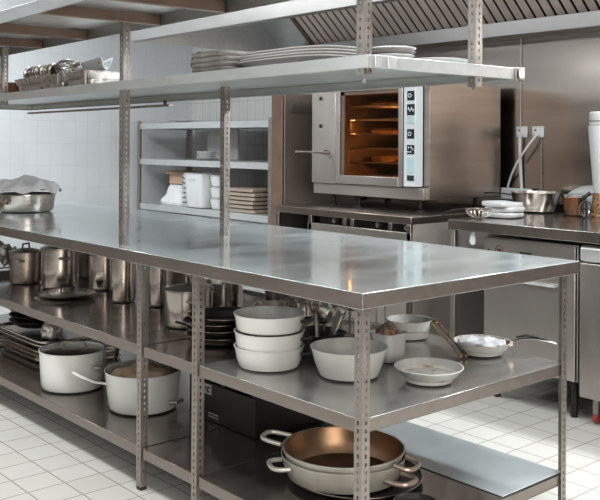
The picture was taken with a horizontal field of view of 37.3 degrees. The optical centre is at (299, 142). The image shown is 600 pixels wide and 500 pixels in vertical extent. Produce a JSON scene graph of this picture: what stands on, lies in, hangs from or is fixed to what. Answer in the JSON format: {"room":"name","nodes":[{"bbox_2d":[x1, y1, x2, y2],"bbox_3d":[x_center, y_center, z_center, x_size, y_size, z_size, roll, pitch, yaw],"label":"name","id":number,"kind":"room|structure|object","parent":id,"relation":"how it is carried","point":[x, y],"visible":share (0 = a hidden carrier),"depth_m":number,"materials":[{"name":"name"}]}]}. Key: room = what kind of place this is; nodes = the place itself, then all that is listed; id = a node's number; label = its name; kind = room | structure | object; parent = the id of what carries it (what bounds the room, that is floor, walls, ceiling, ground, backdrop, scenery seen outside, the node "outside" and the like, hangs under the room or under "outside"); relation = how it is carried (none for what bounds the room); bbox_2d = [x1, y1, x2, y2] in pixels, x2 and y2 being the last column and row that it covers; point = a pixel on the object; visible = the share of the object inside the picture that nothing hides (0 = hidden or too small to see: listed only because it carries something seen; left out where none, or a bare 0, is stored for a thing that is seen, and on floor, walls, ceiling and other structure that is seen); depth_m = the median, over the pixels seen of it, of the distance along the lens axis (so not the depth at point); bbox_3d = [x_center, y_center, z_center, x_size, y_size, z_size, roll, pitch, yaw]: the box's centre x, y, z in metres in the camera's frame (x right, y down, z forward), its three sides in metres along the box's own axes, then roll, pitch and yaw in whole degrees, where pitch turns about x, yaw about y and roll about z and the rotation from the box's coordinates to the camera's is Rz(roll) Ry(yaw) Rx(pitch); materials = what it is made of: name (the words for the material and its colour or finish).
{"room":"commercial kitchen","nodes":[
{"label":"commercial kitchen","id":0,"kind":"room"},
{"bbox_2d":[0,0,192,269],"bbox_3d":[-3.457,-0.206,6.398,6.550,3.000,0.100,0,0,-41],"label":"wall","id":1,"kind":"structure","parent":0,"point":[77,151],"depth_m":7.75,"materials":[{"name":"white tile"}]},
{"bbox_2d":[192,38,352,295],"bbox_3d":[2.205,-0.175,4.787,0.100,3.000,9.750,0,0,-41],"label":"wall","id":2,"kind":"structure","parent":0,"point":[253,144],"depth_m":7.83,"materials":[{"name":"white tile"}]},
{"bbox_2d":[130,0,599,51],"bbox_3d":[1.581,-1.136,4.274,1.507,0.945,6.800,0,0,-41],"label":"hood","id":3,"kind":"object","parent":2,"relation":"attached to","point":[293,23],"visible":0.77,"depth_m":5.89,"materials":[{"name":"metal"}]},
{"bbox_2d":[353,8,599,212],"bbox_3d":[2.848,-0.121,3.961,0.008,2.900,7.460,0,0,-41],"label":"wall","id":4,"kind":"structure","parent":2,"relation":"attached to","point":[560,88],"depth_m":5.48,"materials":[{"name":"metal"}]},
{"bbox_2d":[0,292,599,499],"bbox_3d":[-0.274,1.361,2.713,6.550,0.100,9.850,0,0,-41],"label":"floor","id":5,"kind":"structure","parent":0,"point":[45,455],"depth_m":3.83,"materials":[{"name":"white tile"}]},
{"bbox_2d":[137,117,271,292],"bbox_3d":[-0.621,0.560,7.403,0.562,1.500,1.902,0,0,-41],"label":"storage rack","id":6,"kind":"object","parent":5,"relation":"on","point":[189,162],"visible":0.29,"depth_m":7.29,"materials":[{"name":"metal"}]},
{"bbox_2d":[161,184,183,205],"bbox_3d":[-1.038,0.446,7.768,0.301,0.175,0.406,0,0,-41],"label":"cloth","id":7,"kind":"object","parent":6,"relation":"on","point":[174,194],"visible":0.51,"depth_m":7.65,"materials":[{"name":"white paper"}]},
{"bbox_2d":[165,170,194,183],"bbox_3d":[-1.045,0.298,7.740,0.190,0.116,0.181,0,0,43],"label":"cardboard box","id":8,"kind":"object","parent":7,"relation":"on","point":[176,176],"visible":0.75,"depth_m":7.70,"materials":[{"name":"brown cardboard"}]},
{"bbox_2d":[140,120,267,129],"bbox_3d":[-0.617,-0.144,7.403,0.556,0.051,1.896,0,0,-41],"label":"shelf","id":9,"kind":"object","parent":6,"relation":"attached to","point":[262,124],"depth_m":7.33,"materials":[{"name":"metal"}]},
{"bbox_2d":[140,158,267,169],"bbox_3d":[-0.619,0.169,7.403,0.556,0.051,1.896,0,0,-41],"label":"shelf","id":10,"kind":"object","parent":6,"relation":"attached to","point":[188,162],"depth_m":7.25,"materials":[{"name":"metal"}]},
{"bbox_2d":[138,202,269,222],"bbox_3d":[-0.621,0.563,7.403,0.556,0.051,1.896,0,0,-41],"label":"shelf","id":11,"kind":"object","parent":6,"relation":"attached to","point":[263,218],"depth_m":7.19,"materials":[{"name":"metal"}]},
{"bbox_2d":[145,267,264,292],"bbox_3d":[-0.624,1.085,7.403,0.556,0.051,1.896,0,0,-41],"label":"shelf","id":12,"kind":"object","parent":6,"relation":"attached to","point":[244,287],"depth_m":6.67,"materials":[{"name":"metal"}]},
{"bbox_2d":[184,172,226,208],"bbox_3d":[-0.781,0.392,7.375,0.300,0.285,0.300,0,0,-41],"label":"plastic bin","id":13,"kind":"object","parent":6,"relation":"on","point":[198,192],"visible":0.7,"depth_m":7.24,"materials":[{"name":"white plastic"}]},
{"bbox_2d":[207,130,222,159],"bbox_3d":[-0.734,0.016,7.659,0.024,0.250,0.200,0,0,-41],"label":"cutting board","id":14,"kind":"object","parent":6,"relation":"on","point":[213,136],"visible":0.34,"depth_m":7.64,"materials":[{"name":"white plastic"}]},
{"bbox_2d":[210,175,226,209],"bbox_3d":[-0.649,0.398,7.192,0.140,0.276,0.140,0,0,-41],"label":"tub","id":15,"kind":"object","parent":6,"relation":"on","point":[215,202],"depth_m":7.14,"materials":[{"name":"white plastic"}]},
{"bbox_2d":[226,129,239,159],"bbox_3d":[-0.577,0.012,7.478,0.024,0.260,0.200,0,0,-41],"label":"cutting board","id":16,"kind":"object","parent":6,"relation":"on","point":[234,133],"visible":0.54,"depth_m":7.42,"materials":[{"name":"white plastic"}]},
{"bbox_2d":[0,201,579,499],"bbox_3d":[-0.749,0.859,4.330,1.087,0.900,4.062,0,0,-41],"label":"prep table","id":17,"kind":"object","parent":5,"relation":"on","point":[360,273],"visible":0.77,"depth_m":3.19,"materials":[{"name":"metal"}]},
{"bbox_2d":[0,267,9,280],"bbox_3d":[-1.698,0.720,5.041,0.286,0.073,0.326,0,0,-41],"label":"wire tray","id":18,"kind":"object","parent":17,"relation":"on","point":[3,275],"visible":0.15,"depth_m":5.03,"materials":[{"name":"silver metal"}]},
{"bbox_2d":[0,241,16,266],"bbox_3d":[-1.698,0.630,5.041,0.242,0.150,0.282,0,0,-41],"label":"heap","id":19,"kind":"object","parent":18,"relation":"in","point":[4,248],"visible":0.49,"depth_m":4.97,"materials":[{"name":"silver metal"}]},
{"bbox_2d":[9,242,40,283],"bbox_3d":[-1.491,0.651,4.830,0.194,0.216,0.178,0,0,-45],"label":"stock pot","id":20,"kind":"object","parent":17,"relation":"on","point":[25,263],"visible":0.94,"depth_m":4.76,"materials":[{"name":"metal"}]},
{"bbox_2d":[0,192,56,212],"bbox_3d":[-1.626,0.350,5.250,0.364,0.105,0.356,0,0,-21],"label":"pan","id":21,"kind":"object","parent":17,"relation":"on","point":[10,202],"visible":0.88,"depth_m":5.11,"materials":[{"name":"metal"}]},
{"bbox_2d":[0,175,60,193],"bbox_3d":[-1.624,0.242,5.255,0.412,0.106,0.412,0,0,-8],"label":"towel","id":22,"kind":"object","parent":21,"relation":"on","point":[25,184],"visible":1,"depth_m":5.14,"materials":[{"name":"fabric"}]},
{"bbox_2d":[40,245,77,288],"bbox_3d":[-1.271,0.632,4.690,0.196,0.256,0.213,0,0,11],"label":"stock pot","id":23,"kind":"object","parent":17,"relation":"on","point":[58,265],"visible":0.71,"depth_m":4.61,"materials":[{"name":"metal"}]},
{"bbox_2d":[0,346,120,367],"bbox_3d":[-1.312,1.134,4.822,0.476,0.020,0.627,0,0,-41],"label":"sheet pan","id":24,"kind":"object","parent":17,"relation":"on","point":[110,355],"visible":0.23,"depth_m":4.70,"materials":[{"name":"metal"}]},
{"bbox_2d":[0,342,116,361],"bbox_3d":[-1.329,1.110,4.860,0.476,0.020,0.627,0,0,-41],"label":"sheet pan","id":25,"kind":"object","parent":24,"relation":"on","point":[1,344],"visible":0.2,"depth_m":4.72,"materials":[{"name":"metal"}]},
{"bbox_2d":[0,338,115,356],"bbox_3d":[-1.321,1.086,4.841,0.476,0.020,0.627,0,0,-41],"label":"sheet pan","id":26,"kind":"object","parent":25,"relation":"on","point":[1,340],"visible":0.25,"depth_m":4.69,"materials":[{"name":"metal"}]},
{"bbox_2d":[0,333,109,353],"bbox_3d":[-1.312,1.062,4.822,0.476,0.020,0.627,0,0,-41],"label":"sheet pan","id":27,"kind":"object","parent":26,"relation":"on","point":[2,336],"visible":0.2,"depth_m":4.68,"materials":[{"name":"metal"}]},
{"bbox_2d":[0,329,96,347],"bbox_3d":[-1.329,1.038,4.860,0.476,0.020,0.627,0,0,-41],"label":"sheet pan","id":28,"kind":"object","parent":27,"relation":"on","point":[31,343],"visible":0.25,"depth_m":4.67,"materials":[{"name":"metal"}]},
{"bbox_2d":[0,322,90,344],"bbox_3d":[-1.320,1.014,4.841,0.476,0.020,0.627,0,0,-41],"label":"sheet pan","id":29,"kind":"object","parent":28,"relation":"on","point":[34,335],"visible":0.38,"depth_m":4.69,"materials":[{"name":"metal"}]},
{"bbox_2d":[40,322,62,338],"bbox_3d":[-1.277,0.954,4.568,0.110,0.088,0.118,0,0,-22],"label":"ball","id":30,"kind":"object","parent":29,"relation":"on","point":[48,331],"visible":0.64,"depth_m":4.52,"materials":[{"name":"silver metal"}]},
{"bbox_2d":[35,295,91,301],"bbox_3d":[-1.162,0.752,4.368,0.274,0.016,0.274,0,0,-41],"label":"lid","id":31,"kind":"object","parent":17,"relation":"on","point":[38,298],"visible":0.45,"depth_m":4.28,"materials":[{"name":"metal"}]},
{"bbox_2d":[38,284,95,297],"bbox_3d":[-1.145,0.718,4.364,0.274,0.040,0.274,0,0,32],"label":"lid","id":32,"kind":"object","parent":31,"relation":"on","point":[62,292],"visible":1,"depth_m":4.32,"materials":[{"name":"metal"}]},
{"bbox_2d":[35,340,110,393],"bbox_3d":[-1.069,1.038,4.183,0.316,0.216,0.351,0,0,-23],"label":"stock pot","id":33,"kind":"object","parent":17,"relation":"on","point":[58,360],"visible":0.94,"depth_m":4.07,"materials":[{"name":"metal"}]},
{"bbox_2d":[77,252,89,277],"bbox_3d":[-1.139,0.635,5.129,0.308,0.250,0.332,0,0,40],"label":"stock pot","id":34,"kind":"object","parent":17,"relation":"on","point":[83,265],"visible":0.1,"depth_m":5.01,"materials":[{"name":"metal"}]},
{"bbox_2d":[89,254,109,290],"bbox_3d":[-1.018,0.641,4.638,0.184,0.240,0.168,0,0,-22],"label":"stock pot","id":35,"kind":"object","parent":17,"relation":"on","point":[99,265],"visible":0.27,"depth_m":4.56,"materials":[{"name":"metal"}]},
{"bbox_2d":[0,314,226,454],"bbox_3d":[-1.154,1.167,4.756,1.005,0.041,2.850,0,0,-41],"label":"shelf","id":36,"kind":"object","parent":17,"relation":"attached to","point":[90,410],"depth_m":3.81,"materials":[{"name":"metal"}]},
{"bbox_2d":[110,258,135,302],"bbox_3d":[-0.854,0.632,4.283,0.132,0.260,0.132,0,0,-41],"label":"stock pot","id":37,"kind":"object","parent":17,"relation":"on","point":[122,273],"visible":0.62,"depth_m":4.23,"materials":[{"name":"metal"}]},
{"bbox_2d":[72,348,183,415],"bbox_3d":[-0.716,1.034,3.856,0.393,0.227,0.422,0,0,-41],"label":"casserole","id":38,"kind":"object","parent":17,"relation":"on","point":[162,390],"visible":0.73,"depth_m":3.74,"materials":[{"name":"white metal"}]},
{"bbox_2d":[110,361,176,377],"bbox_3d":[-0.682,0.992,3.862,0.301,0.070,0.301,0,0,-41],"label":"paper","id":39,"kind":"object","parent":38,"relation":"in","point":[154,370],"visible":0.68,"depth_m":3.83,"materials":[{"name":"paper"}]},
{"bbox_2d":[0,262,313,353],"bbox_3d":[-1.152,0.782,4.756,1.005,0.041,2.850,0,0,-41],"label":"shelf","id":40,"kind":"object","parent":17,"relation":"attached to","point":[101,319],"depth_m":3.97,"materials":[{"name":"metal"}]},
{"bbox_2d":[149,266,169,306],"bbox_3d":[-0.660,0.638,4.167,0.112,0.250,0.112,0,0,-41],"label":"stock pot","id":41,"kind":"object","parent":17,"relation":"on","point":[159,278],"visible":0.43,"depth_m":4.12,"materials":[{"name":"metal"}]},
{"bbox_2d":[170,271,200,284],"bbox_3d":[-0.655,0.633,4.662,0.311,0.260,0.288,0,0,-27],"label":"stock pot","id":42,"kind":"object","parent":17,"relation":"on","point":[175,277],"visible":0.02,"depth_m":4.53,"materials":[{"name":"metal"}]},
{"bbox_2d":[163,276,213,328],"bbox_3d":[-0.469,0.664,3.732,0.214,0.200,0.232,0,0,23],"label":"stock pot","id":43,"kind":"object","parent":17,"relation":"on","point":[177,297],"visible":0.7,"depth_m":3.65,"materials":[{"name":"metal"}]},
{"bbox_2d":[175,321,235,345],"bbox_3d":[-0.324,0.734,3.411,0.320,0.054,0.276,0,0,-6],"label":"frying pan","id":44,"kind":"object","parent":17,"relation":"on","point":[207,341],"visible":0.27,"depth_m":3.32,"materials":[{"name":"metal"}]},
{"bbox_2d":[186,324,234,338],"bbox_3d":[-0.275,0.712,3.434,0.327,0.050,0.300,0,0,-41],"label":"frying pan","id":45,"kind":"object","parent":44,"relation":"on","point":[214,335],"visible":0.32,"depth_m":3.33,"materials":[{"name":"metal"}]},
{"bbox_2d":[183,316,236,331],"bbox_3d":[-0.288,0.688,3.452,0.347,0.050,0.276,0,0,-41],"label":"frying pan","id":46,"kind":"object","parent":45,"relation":"on","point":[188,320],"visible":0.22,"depth_m":3.33,"materials":[{"name":"metal"}]},
{"bbox_2d":[187,307,242,325],"bbox_3d":[-0.319,0.661,3.398,0.339,0.054,0.276,0,0,-41],"label":"frying pan","id":47,"kind":"object","parent":46,"relation":"on","point":[214,316],"visible":0.44,"depth_m":3.49,"materials":[{"name":"metal"}]},
{"bbox_2d":[200,278,240,306],"bbox_3d":[-0.361,0.695,4.017,0.209,0.140,0.192,0,0,-33],"label":"stock pot","id":48,"kind":"object","parent":17,"relation":"on","point":[225,294],"visible":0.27,"depth_m":3.94,"materials":[{"name":"metal"}]},
{"bbox_2d":[143,421,335,483],"bbox_3d":[-0.095,1.173,3.534,1.005,0.041,0.360,0,0,-41],"label":"shelf","id":49,"kind":"object","parent":17,"relation":"attached to","point":[225,448],"depth_m":3.32,"materials":[{"name":"metal"}]},
{"bbox_2d":[189,374,321,438],"bbox_3d":[-0.162,1.037,3.754,0.450,0.228,0.484,0,0,-41],"label":"crate","id":50,"kind":"object","parent":17,"relation":"on","point":[249,416],"visible":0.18,"depth_m":3.55,"materials":[{"name":"plastic"}]},
{"bbox_2d":[0,0,524,244],"bbox_3d":[-0.957,-0.592,4.105,1.097,2.000,4.028,0,0,-39],"label":"rack","id":51,"kind":"object","parent":17,"relation":"on","point":[37,24],"visible":1,"depth_m":3.51,"materials":[{"name":"metal"}]},
{"bbox_2d":[15,63,67,90],"bbox_3d":[-1.228,-0.324,4.388,0.195,0.138,0.592,0,0,-39],"label":"foil tray","id":52,"kind":"object","parent":51,"relation":"on","point":[55,80],"depth_m":4.35,"materials":[{"name":"metal"}]},
{"bbox_2d":[55,59,81,73],"bbox_3d":[-1.114,-0.365,4.268,0.078,0.078,0.252,0,0,-39],"label":"wire whisk","id":53,"kind":"object","parent":52,"relation":"on","point":[73,63],"visible":0.86,"depth_m":4.23,"materials":[{"name":"silver metal"}]},
{"bbox_2d":[65,70,121,85],"bbox_3d":[-0.940,-0.287,4.033,0.195,0.068,0.260,0,0,-39],"label":"foil tray","id":54,"kind":"object","parent":51,"relation":"on","point":[82,77],"visible":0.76,"depth_m":3.94,"materials":[{"name":"metal"}]},
{"bbox_2d":[75,56,112,71],"bbox_3d":[-0.954,-0.356,4.071,0.093,0.067,0.306,0,0,-39],"label":"scoop","id":55,"kind":"object","parent":54,"relation":"on","point":[97,64],"visible":0.85,"depth_m":4.00,"materials":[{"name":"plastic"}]},
{"bbox_2d":[0,0,291,55],"bbox_3d":[-1.170,-0.498,3.906,0.516,0.051,3.966,0,0,-39],"label":"shelf","id":56,"kind":"object","parent":51,"relation":"attached to","point":[37,24],"depth_m":3.48,"materials":[{"name":"metal"}]},
{"bbox_2d":[192,66,242,72],"bbox_3d":[-0.237,-0.258,3.214,0.261,0.018,0.232,0,0,-39],"label":"trays","id":57,"kind":"object","parent":51,"relation":"on","point":[214,68],"visible":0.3,"depth_m":3.10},
{"bbox_2d":[192,61,242,68],"bbox_3d":[-0.237,-0.277,3.217,0.262,0.018,0.233,0,0,-39],"label":"trays","id":58,"kind":"object","parent":57,"relation":"on","point":[212,63],"visible":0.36,"depth_m":3.09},
{"bbox_2d":[191,55,240,63],"bbox_3d":[-0.240,-0.295,3.221,0.260,0.018,0.234,0,0,-39],"label":"trays","id":59,"kind":"object","parent":58,"relation":"on","point":[220,57],"visible":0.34,"depth_m":3.09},
{"bbox_2d":[192,50,248,58],"bbox_3d":[-0.243,-0.314,3.222,0.262,0.018,0.235,0,0,-39],"label":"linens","id":60,"kind":"object","parent":59,"relation":"on","point":[215,52],"visible":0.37,"depth_m":3.10,"materials":[{"name":"white fabric"}]},
{"bbox_2d":[0,54,518,109],"bbox_3d":[-0.812,-0.232,4.232,0.701,0.038,4.018,0,0,-39],"label":"shelf","id":61,"kind":"object","parent":51,"relation":"attached to","point":[346,73],"depth_m":3.40,"materials":[{"name":"metal"}]},
{"bbox_2d":[238,54,350,66],"bbox_3d":[0.008,-0.261,2.963,0.300,0.025,0.500,0,0,-39],"label":"serving tray","id":62,"kind":"object","parent":51,"relation":"on","point":[295,58],"visible":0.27,"depth_m":2.81,"materials":[{"name":"white ceramic"}]},
{"bbox_2d":[240,51,360,61],"bbox_3d":[0.014,-0.270,2.962,0.300,0.025,0.500,0,0,-39],"label":"serving tray","id":63,"kind":"object","parent":62,"relation":"on","point":[310,52],"visible":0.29,"depth_m":2.77,"materials":[{"name":"white ceramic"}]},
{"bbox_2d":[239,48,367,59],"bbox_3d":[0.013,-0.279,2.956,0.300,0.025,0.500,0,0,-39],"label":"serving tray","id":64,"kind":"object","parent":63,"relation":"on","point":[307,49],"visible":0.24,"depth_m":2.77,"materials":[{"name":"white ceramic"}]},
{"bbox_2d":[241,45,355,55],"bbox_3d":[0.019,-0.288,2.956,0.300,0.025,0.500,0,0,-39],"label":"serving tray","id":65,"kind":"object","parent":64,"relation":"on","point":[309,46],"visible":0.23,"depth_m":2.76,"materials":[{"name":"white ceramic"}]},
{"bbox_2d":[143,316,381,374],"bbox_3d":[-0.093,0.788,3.534,1.005,0.041,0.360,0,0,-41],"label":"shelf","id":66,"kind":"object","parent":17,"relation":"attached to","point":[177,353],"depth_m":3.27,"materials":[{"name":"metal"}]},
{"bbox_2d":[234,342,312,371],"bbox_3d":[-0.102,0.730,3.048,0.244,0.073,0.258,0,0,-41],"label":"enamel pot","id":67,"kind":"object","parent":17,"relation":"on","point":[288,360],"visible":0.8,"depth_m":2.96,"materials":[{"name":"white metal"}]},
{"bbox_2d":[234,327,314,352],"bbox_3d":[-0.101,0.671,3.048,0.244,0.058,0.258,0,0,-41],"label":"enamel pot","id":68,"kind":"object","parent":67,"relation":"on","point":[247,342],"visible":0.76,"depth_m":2.96,"materials":[{"name":"white metal"}]},
{"bbox_2d":[233,306,314,335],"bbox_3d":[-0.101,0.611,3.049,0.246,0.058,0.259,0,0,-41],"label":"enamel pot","id":69,"kind":"object","parent":68,"relation":"on","point":[255,320],"visible":1,"depth_m":2.99,"materials":[{"name":"white metal"}]},
{"bbox_2d":[265,290,318,316],"bbox_3d":[-0.035,0.646,4.008,0.258,0.240,0.279,0,0,28],"label":"stock pot","id":70,"kind":"object","parent":17,"relation":"on","point":[269,295],"visible":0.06,"depth_m":3.91,"materials":[{"name":"metal"}]},
{"bbox_2d":[302,325,345,350],"bbox_3d":[0.067,0.734,3.316,0.178,0.065,0.178,0,0,-41],"label":"bin","id":71,"kind":"object","parent":17,"relation":"on","point":[310,329],"visible":0.24,"depth_m":3.34,"materials":[{"name":"black plastic"}]},
{"bbox_2d":[317,303,335,336],"bbox_3d":[0.098,0.668,3.224,0.065,0.185,0.094,0,0,9],"label":"ladle","id":72,"kind":"object","parent":71,"relation":"in","point":[326,313],"visible":0.9,"depth_m":3.19,"materials":[{"name":"silver metal"}]},
{"bbox_2d":[317,303,335,324],"bbox_3d":[0.103,0.621,3.207,0.086,0.086,0.036,-25,34,-38],"label":"bowl","id":73,"kind":"object","parent":72,"relation":"on","point":[326,313],"depth_m":3.19,"materials":[{"name":"metal"}]},
{"bbox_2d":[329,304,347,334],"bbox_3d":[0.137,0.658,3.259,0.081,0.205,0.063,0,0,-4],"label":"ladle","id":74,"kind":"object","parent":71,"relation":"in","point":[340,310],"visible":0.3,"depth_m":3.27,"materials":[{"name":"silver metal"}]},
{"bbox_2d":[333,304,347,316],"bbox_3d":[0.132,0.594,3.262,0.086,0.086,0.036,-42,28,-12],"label":"bowl","id":75,"kind":"object","parent":74,"relation":"on","point":[340,310],"depth_m":3.27,"materials":[{"name":"metal"}]},
{"bbox_2d":[304,299,385,335],"bbox_3d":[0.190,0.666,3.687,0.284,0.203,0.205,0,0,38],"label":"wire basket","id":76,"kind":"object","parent":17,"relation":"on","point":[306,302],"visible":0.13,"depth_m":3.68,"materials":[{"name":"silver metal"}]},
{"bbox_2d":[310,337,387,381],"bbox_3d":[0.162,0.719,2.934,0.258,0.097,0.258,0,0,-41],"label":"enamel pot","id":77,"kind":"object","parent":17,"relation":"on","point":[333,357],"visible":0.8,"depth_m":2.87,"materials":[{"name":"white ceramic"}]},
{"bbox_2d":[300,459,422,499],"bbox_3d":[0.195,1.140,3.052,0.453,0.019,0.453,0,0,-41],"label":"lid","id":78,"kind":"object","parent":17,"relation":"on","point":[390,492],"visible":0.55,"depth_m":2.90,"materials":[{"name":"black metal"}]},
{"bbox_2d":[266,449,418,494],"bbox_3d":[0.132,1.099,3.051,0.497,0.078,0.430,0,0,-3],"label":"saute pan","id":79,"kind":"object","parent":78,"relation":"on","point":[339,484],"visible":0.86,"depth_m":2.88,"materials":[{"name":"metal"}]},
{"bbox_2d":[260,426,420,474],"bbox_3d":[0.131,1.080,3.039,0.470,0.104,0.437,0,0,-17],"label":"saute pan","id":80,"kind":"object","parent":79,"relation":"in","point":[330,449],"visible":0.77,"depth_m":3.17,"materials":[{"name":"metal"}]},
{"bbox_2d":[199,334,560,432],"bbox_3d":[0.290,0.790,3.092,1.005,0.041,0.794,0,0,-41],"label":"shelf","id":81,"kind":"object","parent":17,"relation":"attached to","point":[394,400],"depth_m":2.84,"materials":[{"name":"metal"}]},
{"bbox_2d":[198,453,563,499],"bbox_3d":[0.288,1.175,3.092,1.005,0.041,0.794,0,0,-41],"label":"shelf","id":82,"kind":"object","parent":17,"relation":"attached to","point":[251,479],"depth_m":3.00,"materials":[{"name":"metal"}]},
{"bbox_2d":[370,329,407,362],"bbox_3d":[0.312,0.718,3.148,0.112,0.100,0.112,0,0,-41],"label":"tub","id":83,"kind":"object","parent":17,"relation":"on","point":[395,352],"visible":0.62,"depth_m":3.10,"materials":[{"name":"white plastic"}]},
{"bbox_2d":[376,321,400,334],"bbox_3d":[0.313,0.661,3.148,0.092,0.058,0.092,0,0,-41],"label":"nuts","id":84,"kind":"object","parent":83,"relation":"in","point":[388,328],"visible":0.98,"depth_m":3.13,"materials":[{"name":"brown food"}]},
{"bbox_2d":[393,493,436,499],"bbox_3d":[0.368,1.139,2.769,0.151,0.030,0.168,0,0,-41],"label":"skillet","id":85,"kind":"object","parent":17,"relation":"on","point":[406,496],"visible":1,"depth_m":2.84,"materials":[{"name":"metal"}]},
{"bbox_2d":[386,314,467,357],"bbox_3d":[0.514,0.730,3.397,0.182,0.078,0.477,0,0,-34],"label":"saucepan","id":86,"kind":"object","parent":17,"relation":"on","point":[417,327],"visible":0.8,"depth_m":3.45,"materials":[{"name":"white metal"}]},
{"bbox_2d":[394,358,463,386],"bbox_3d":[0.415,0.744,2.864,0.224,0.050,0.224,0,0,-41],"label":"shallow bowl","id":87,"kind":"object","parent":17,"relation":"on","point":[429,372],"visible":1,"depth_m":2.90,"materials":[{"name":"white ceramic"}]},
{"bbox_2d":[378,421,560,496],"bbox_3d":[0.536,1.153,3.302,0.344,0.003,0.778,0,0,-41],"label":"metal sheet","id":88,"kind":"object","parent":17,"relation":"on","point":[490,470],"visible":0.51,"depth_m":3.21,"materials":[{"name":"silver metal"}]},
{"bbox_2d":[453,334,555,357],"bbox_3d":[0.735,0.734,3.218,0.360,0.072,0.210,0,0,21],"label":"frying pan","id":89,"kind":"object","parent":17,"relation":"on","point":[475,351],"visible":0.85,"depth_m":3.19,"materials":[{"name":"white metal"}]},
{"bbox_2d":[458,335,505,346],"bbox_3d":[0.665,0.723,3.245,0.172,0.018,0.172,0,0,-41],"label":"paper sheet","id":90,"kind":"object","parent":89,"relation":"in","point":[487,341],"visible":1,"depth_m":3.23,"materials":[{"name":"white paper"}]},
{"bbox_2d":[271,94,353,225],"bbox_3d":[0.098,0.483,6.482,0.700,1.660,0.133,0,0,-41],"label":"wall panel","id":91,"kind":"object","parent":5,"relation":"on","point":[291,172],"visible":0.13,"depth_m":6.28,"materials":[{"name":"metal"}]},
{"bbox_2d":[276,199,500,337],"bbox_3d":[0.616,0.864,5.700,1.030,0.905,1.180,0,0,-41],"label":"counter","id":92,"kind":"object","parent":5,"relation":"on","point":[395,219],"visible":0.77,"depth_m":5.24,"materials":[{"name":"metal"}]},
{"bbox_2d":[295,84,500,211],"bbox_3d":[0.588,0.024,5.693,0.991,0.775,0.968,0,0,-41],"label":"oven","id":93,"kind":"object","parent":92,"relation":"on","point":[421,143],"visible":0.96,"depth_m":5.53,"materials":[{"name":"metal"}]},
{"bbox_2d":[350,93,397,176],"bbox_3d":[0.706,-0.035,5.747,0.613,0.553,0.570,0,0,-41],"label":"oven rack","id":94,"kind":"object","parent":93,"relation":"in","point":[373,117],"depth_m":5.87,"materials":[{"name":"orange metal"}]},
{"bbox_2d":[448,211,599,337],"bbox_3d":[2.041,0.868,4.058,1.033,0.912,2.656,0,0,-41],"label":"table","id":95,"kind":"object","parent":5,"relation":"on","point":[555,225],"depth_m":4.54,"materials":[{"name":"silver metal"}]},
{"bbox_2d":[442,208,492,217],"bbox_3d":[0.896,0.377,4.770,0.277,0.054,0.147,0,0,13],"label":"strainer","id":96,"kind":"object","parent":95,"relation":"on","point":[466,209],"visible":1,"depth_m":4.76,"materials":[{"name":"silver metal"}]},
{"bbox_2d":[482,211,523,217],"bbox_3d":[1.113,0.389,4.868,0.200,0.029,0.190,0,0,35],"label":"folded cloth","id":97,"kind":"object","parent":95,"relation":"on","point":[493,214],"visible":0.81,"depth_m":4.79,"materials":[{"name":"white fabric"}]},
{"bbox_2d":[484,206,524,211],"bbox_3d":[1.123,0.361,4.871,0.170,0.028,0.190,0,0,-44],"label":"folded cloth","id":98,"kind":"object","parent":97,"relation":"on","point":[495,209],"visible":0.73,"depth_m":4.80,"materials":[{"name":"white fabric"}]},
{"bbox_2d":[482,200,522,207],"bbox_3d":[1.109,0.335,4.872,0.180,0.030,0.180,0,0,-32],"label":"folded cloth","id":99,"kind":"object","parent":98,"relation":"on","point":[492,203],"visible":1,"depth_m":4.81,"materials":[{"name":"white fabric"}]},
{"bbox_2d":[484,191,560,212],"bbox_3d":[1.342,0.348,5.279,0.415,0.118,0.292,0,0,37],"label":"steel pan","id":100,"kind":"object","parent":95,"relation":"on","point":[533,201],"visible":0.85,"depth_m":5.13,"materials":[{"name":"silver metal"}]},
{"bbox_2d":[448,211,599,243],"bbox_3d":[2.045,0.439,4.059,1.030,0.054,2.655,0,0,-41],"label":"countertop","id":101,"kind":"structure","parent":95,"relation":"on","point":[555,225],"depth_m":4.49,"materials":[{"name":"metal"}]},
{"bbox_2d":[562,194,585,215],"bbox_3d":[1.552,0.350,5.018,0.136,0.115,0.136,0,0,-41],"label":"mug","id":102,"kind":"object","parent":95,"relation":"on","point":[571,204],"visible":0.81,"depth_m":4.97,"materials":[{"name":"brown ceramic"}]},
{"bbox_2d":[567,194,591,213],"bbox_3d":[1.690,0.354,5.157,0.150,0.110,0.240,0,0,-41],"label":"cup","id":103,"kind":"object","parent":95,"relation":"on","point":[589,198],"depth_m":5.09,"materials":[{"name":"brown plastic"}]},
{"bbox_2d":[567,185,593,213],"bbox_3d":[1.690,0.328,5.157,0.150,0.162,0.240,0,0,-41],"label":"clear container","id":104,"kind":"object","parent":95,"relation":"on","point":[583,190],"visible":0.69,"depth_m":5.13,"materials":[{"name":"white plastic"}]},
{"bbox_2d":[581,111,599,217],"bbox_3d":[1.689,0.118,4.923,0.186,0.582,0.195,0,0,-41],"label":"blender","id":105,"kind":"object","parent":95,"relation":"on","point":[594,117],"visible":0.97,"depth_m":4.88,"materials":[{"name":"white plastic"}]},
{"bbox_2d":[484,235,591,417],"bbox_3d":[1.440,0.905,4.681,0.875,0.832,0.540,0,0,-41],"label":"base cabinet","id":106,"kind":"object","parent":5,"relation":"on","point":[530,308],"visible":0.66,"depth_m":4.37,"materials":[{"name":"metal"}]},
{"bbox_2d":[579,244,599,423],"bbox_3d":[1.835,0.902,4.181,0.824,0.842,0.670,0,0,-41],"label":"fridge","id":107,"kind":"object","parent":5,"relation":"on","point":[589,370],"visible":1,"depth_m":4.12,"materials":[{"name":"grey metal"}]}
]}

